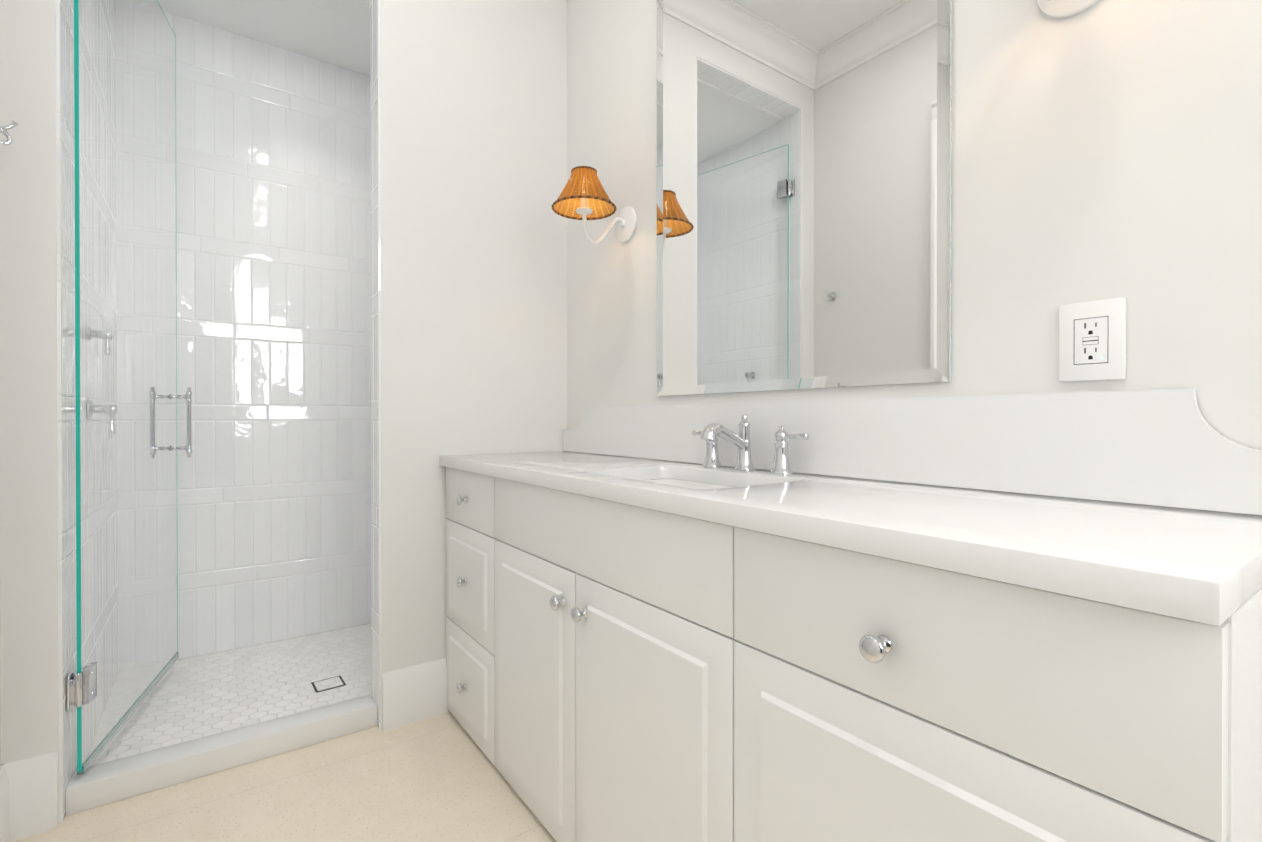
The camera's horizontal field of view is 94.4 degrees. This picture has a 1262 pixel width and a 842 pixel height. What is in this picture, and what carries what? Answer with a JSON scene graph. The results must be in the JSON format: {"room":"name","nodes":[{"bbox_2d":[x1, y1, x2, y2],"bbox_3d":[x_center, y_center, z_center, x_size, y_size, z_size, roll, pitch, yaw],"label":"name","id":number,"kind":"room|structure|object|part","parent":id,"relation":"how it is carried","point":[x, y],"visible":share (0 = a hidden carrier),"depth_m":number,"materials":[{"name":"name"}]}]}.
{"room":"bathroom","nodes":[
{"label":"bathroom","id":0,"kind":"room"},
{"bbox_2d":[0,589,0,765],"bbox_3d":[-0.920,-0.471,0.451,0.120,3.030,4.690,0,0,-36],"label":"wall","id":1,"kind":"structure","parent":0,"point":[0,677],"depth_m":1.44,"materials":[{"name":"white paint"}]},
{"bbox_2d":[0,764,9,841],"bbox_3d":[-1.354,0.946,1.177,0.017,0.190,0.675,0,0,-36],"label":"baseboard","id":2,"kind":"structure","parent":1,"relation":"attached to","point":[4,813],"depth_m":1.42,"materials":[{"name":"white paint"}]},
{"bbox_2d":[0,120,18,145],"bbox_3d":[-1.460,-0.671,1.355,0.058,0.063,0.050,0,0,-36],"label":"robe hook","id":3,"kind":"object","parent":1,"relation":"attached to","point":[4,129],"visible":1,"depth_m":1.36,"materials":[{"name":"silver metal"}]},
{"bbox_2d":[0,0,76,774],"bbox_3d":[-1.820,-0.477,1.898,0.110,3.030,1.050,0,0,-36],"label":"wall","id":4,"kind":"structure","parent":0,"point":[29,503],"depth_m":1.47,"materials":[{"name":"white paint"}]},
{"bbox_2d":[1,751,58,841],"bbox_3d":[-1.511,0.944,1.469,0.102,0.190,0.017,0,0,-36],"label":"baseboard","id":5,"kind":"structure","parent":4,"relation":"attached to","point":[34,795],"depth_m":1.47,"materials":[{"name":"white paint"}]},
{"bbox_2d":[55,0,71,822],"bbox_3d":[-1.508,-0.345,1.553,0.008,2.768,0.116,0,0,-36],"label":"door jamb","id":6,"kind":"structure","parent":4,"relation":"attached to","point":[63,370],"depth_m":1.53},
{"bbox_2d":[66,670,73,711],"bbox_3d":[-1.502,0.724,1.574,0.019,0.090,0.060,0,0,-36],"label":"hinge plate","id":7,"kind":"object","parent":6,"relation":"attached to","point":[69,689],"visible":0.77,"depth_m":1.56,"materials":[{"name":"silver metal"}]},
{"bbox_2d":[74,0,191,771],"bbox_3d":[-1.664,-0.300,1.965,0.144,2.495,0.850,0,0,-24],"label":"shower door","id":8,"kind":"structure","parent":6,"relation":"attached to","point":[127,396],"depth_m":1.86,"materials":[{"name":"clear glass"}]},
{"bbox_2d":[72,662,97,707],"bbox_3d":[-1.502,0.724,1.602,0.038,0.094,0.074,0,0,-24],"label":"shower door hinge","id":9,"kind":"object","parent":8,"relation":"attached to","point":[86,685],"visible":0.98,"depth_m":1.59,"materials":[{"name":"silver metal"}]},
{"bbox_2d":[77,653,177,774],"bbox_3d":[-1.664,0.947,1.971,0.015,0.023,0.842,0,0,-24],"label":"door sweep","id":10,"kind":"object","parent":8,"relation":"attached to","point":[109,738],"depth_m":1.85,"materials":[{"name":"white"}]},
{"bbox_3d":[-1.774,-0.095,2.300,0.056,0.023,0.023,0,0,-24],"label":"handle post","id":11,"kind":"part","parent":8,"relation":"part of","materials":[{"name":"silver metal"}]},
{"bbox_3d":[-1.774,0.107,2.301,0.056,0.023,0.023,0,0,-24],"label":"handle post","id":12,"kind":"part","parent":8,"relation":"part of","materials":[{"name":"silver metal"}]},
{"bbox_2d":[158,0,369,75],"bbox_3d":[-1.251,-1.745,2.377,1.600,0.060,0.930,0,0,-36],"label":"ceiling","id":13,"kind":"structure","parent":0,"point":[339,36],"depth_m":2.52,"materials":[{"name":"white paint"}]},
{"bbox_2d":[163,11,370,660],"bbox_3d":[-1.557,-0.481,2.808,1.600,3.030,0.120,0,0,-36],"label":"wall","id":14,"kind":"structure","parent":0,"point":[273,205],"depth_m":2.67,"materials":[{"name":"tile"}]},
{"bbox_2d":[12,623,556,841],"bbox_3d":[-0.187,1.082,0.912,1.840,0.120,4.570,0,0,-36],"label":"floor","id":15,"kind":"structure","parent":0,"point":[439,778],"depth_m":1.71,"materials":[{"name":"tile"}]},
{"bbox_2d":[65,695,376,815],"bbox_3d":[-1.210,1.002,1.811,0.770,0.072,0.125,0,0,-36],"label":"curb","id":16,"kind":"object","parent":15,"relation":"on","point":[97,785],"visible":1,"depth_m":1.74,"materials":[{"name":"white stone"}]},
{"bbox_2d":[311,676,345,692],"bbox_3d":[-1.168,1.015,2.257,0.104,0.002,0.104,0,0,-38],"label":"shower drain","id":17,"kind":"object","parent":15,"relation":"on","point":[328,683],"visible":1,"depth_m":2.25,"materials":[{"name":"black"}]},
{"bbox_2d":[439,461,1261,841],"bbox_3d":[0.102,0.600,1.419,0.530,0.878,1.972,0,0,-36],"label":"bathroom vanity","id":18,"kind":"object","parent":15,"relation":"on","point":[1035,617],"depth_m":0.81,"materials":[{"name":"white paint"}]},
{"bbox_3d":[-0.551,0.868,1.903,0.036,0.034,0.034,0,0,-36],"label":"knob","id":19,"kind":"part","parent":18,"relation":"part of","materials":[{"name":"silver metal"}]},
{"bbox_3d":[-0.551,0.521,1.901,0.036,0.034,0.034,0,0,-36],"label":"knob","id":20,"kind":"part","parent":18,"relation":"part of","materials":[{"name":"silver metal"}]},
{"bbox_3d":[-0.552,0.258,1.902,0.036,0.034,0.034,0,0,-36],"label":"knob","id":21,"kind":"part","parent":18,"relation":"part of","materials":[{"name":"silver metal"}]},
{"bbox_3d":[-0.528,0.860,1.913,0.028,0.323,0.436,0,0,-36],"label":"drawer","id":22,"kind":"part","parent":18,"relation":"part of","materials":[{"name":"white paint"}]},
{"bbox_3d":[-0.528,0.522,1.911,0.028,0.346,0.436,0,0,-36],"label":"drawer","id":23,"kind":"part","parent":18,"relation":"part of","materials":[{"name":"white paint"}]},
{"bbox_3d":[-0.525,0.256,1.912,0.020,0.180,0.436,0,0,-36],"label":"drawer","id":24,"kind":"part","parent":18,"relation":"part of","materials":[{"name":"white paint"}]},
{"bbox_3d":[-0.262,0.687,1.542,0.028,0.672,0.469,0,0,-36],"label":"door","id":25,"kind":"part","parent":18,"relation":"part of","materials":[{"name":"white paint"}]},
{"bbox_3d":[-0.172,0.428,1.376,0.036,0.034,0.034,0,0,-36],"label":"knob","id":26,"kind":"part","parent":18,"relation":"part of","materials":[{"name":"silver metal"}]},
{"bbox_3d":[-0.114,0.428,1.294,0.036,0.034,0.034,0,0,-36],"label":"knob","id":27,"kind":"part","parent":18,"relation":"part of","materials":[{"name":"silver metal"}]},
{"bbox_3d":[0.023,0.689,1.147,0.028,0.672,0.498,0,0,-36],"label":"door","id":28,"kind":"part","parent":18,"relation":"part of","materials":[{"name":"white paint"}]},
{"bbox_2d":[439,449,1261,608],"bbox_3d":[0.107,0.143,1.421,0.518,0.036,1.972,0,0,-36],"label":"countertop","id":29,"kind":"structure","parent":18,"relation":"on","point":[1209,557],"depth_m":0.77,"materials":[{"name":"white stone"}]},
{"bbox_2d":[619,473,758,488],"bbox_3d":[0.120,0.234,1.358,0.359,0.170,0.534,0,0,-36],"label":"sink","id":30,"kind":"object","parent":29,"relation":"in","point":[671,478],"depth_m":1.54,"materials":[{"name":"white ceramic"}]},
{"bbox_2d":[691,413,810,472],"bbox_3d":[0.240,0.054,1.449,0.173,0.142,0.389,0,0,-36],"label":"faucet","id":31,"kind":"object","parent":29,"relation":"on","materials":[{"name":"silver metal"}]},
{"bbox_3d":[0.301,0.278,0.718,0.036,0.034,0.034,0,0,-36],"label":"knob","id":32,"kind":"part","parent":18,"relation":"part of","materials":[{"name":"silver metal"}]},
{"bbox_3d":[0.333,0.691,0.716,0.028,0.672,0.557,0,0,-36],"label":"door","id":33,"kind":"part","parent":18,"relation":"part of","materials":[{"name":"white paint"}]},
{"bbox_3d":[0.336,0.261,0.717,0.020,0.180,0.557,0,0,-36],"label":"drawer","id":34,"kind":"part","parent":18,"relation":"part of","materials":[{"name":"white paint"}]},
{"bbox_2d":[380,0,566,672],"bbox_3d":[-0.584,-0.479,2.216,0.712,3.030,0.120,0,0,-36],"label":"wall","id":35,"kind":"structure","parent":0,"point":[473,230],"depth_m":2.11,"materials":[{"name":"white paint"}]},
{"bbox_2d":[370,0,381,729],"bbox_3d":[-0.877,-0.347,2.007,0.008,2.768,0.116,0,0,-36],"label":"door jamb","id":36,"kind":"structure","parent":35,"relation":"attached to","point":[375,188],"depth_m":1.99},
{"bbox_2d":[382,658,449,731],"bbox_3d":[-0.739,0.942,2.026,0.231,0.190,0.017,0,0,-36],"label":"baseboard","id":37,"kind":"structure","parent":35,"relation":"attached to","point":[414,693],"depth_m":2.01,"materials":[{"name":"white paint"}]},
{"bbox_2d":[567,0,1261,448],"bbox_3d":[0.476,-0.475,1.457,0.120,3.030,4.690,0,0,-36],"label":"wall","id":38,"kind":"structure","parent":0,"point":[1107,148],"depth_m":1.00,"materials":[{"name":"white paint"}]},
{"bbox_2d":[552,166,636,244],"bbox_3d":[-0.129,-0.709,1.951,0.279,0.235,0.214,0,0,-36],"label":"sconce","id":39,"kind":"object","parent":38,"relation":"attached to","point":[583,195],"visible":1,"depth_m":1.96,"materials":[{"name":"orange wicker"}]},
{"bbox_3d":[-0.155,-0.763,1.932,0.206,0.120,0.206,0,0,-36],"label":"lamp shade","id":40,"kind":"part","parent":39,"relation":"part of","materials":[{"name":"wicker"}]},
{"bbox_2d":[575,198,592,214],"bbox_3d":[-0.155,-0.715,1.932,0.058,0.065,0.058,0,0,-36],"label":"bulb","id":41,"kind":"object","parent":39,"relation":"on","point":[583,209],"depth_m":1.92,"materials":[{"name":"white glass"}]},
{"bbox_3d":[-0.089,-0.646,1.979,0.175,0.110,0.014,0,0,-36],"label":"arm","id":42,"kind":"part","parent":39,"relation":"part of"},
{"bbox_2d":[657,0,951,395],"bbox_3d":[0.355,-0.770,1.513,0.006,1.382,0.921,0,0,-36],"label":"mirror","id":43,"kind":"object","parent":38,"relation":"attached to","point":[804,157],"visible":1,"depth_m":1.43,"materials":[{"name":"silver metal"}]},
{"bbox_2d":[563,389,1261,512],"bbox_3d":[0.309,0.038,1.566,0.018,0.174,1.972,0,0,-36],"label":"backsplash","id":44,"kind":"structure","parent":38,"relation":"attached to","point":[1156,447],"depth_m":1.05,"materials":[{"name":"white stone"}]},
{"bbox_2d":[1037,0,1097,17],"bbox_3d":[0.634,-0.766,0.892,0.279,0.235,0.214,0,0,-36],"label":"sconce","id":45,"kind":"object","parent":38,"relation":"attached to","point":[1058,8],"visible":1,"depth_m":0.98,"materials":[{"name":"white ceramic"}]},
{"bbox_2d":[1059,297,1125,381],"bbox_3d":[0.755,-0.131,0.959,0.008,0.130,0.089,0,0,-36],"label":"electrical outlet","id":46,"kind":"object","parent":38,"relation":"attached to","point":[1092,340],"visible":1,"depth_m":0.95,"materials":[{"name":"white plastic"}]}
]}

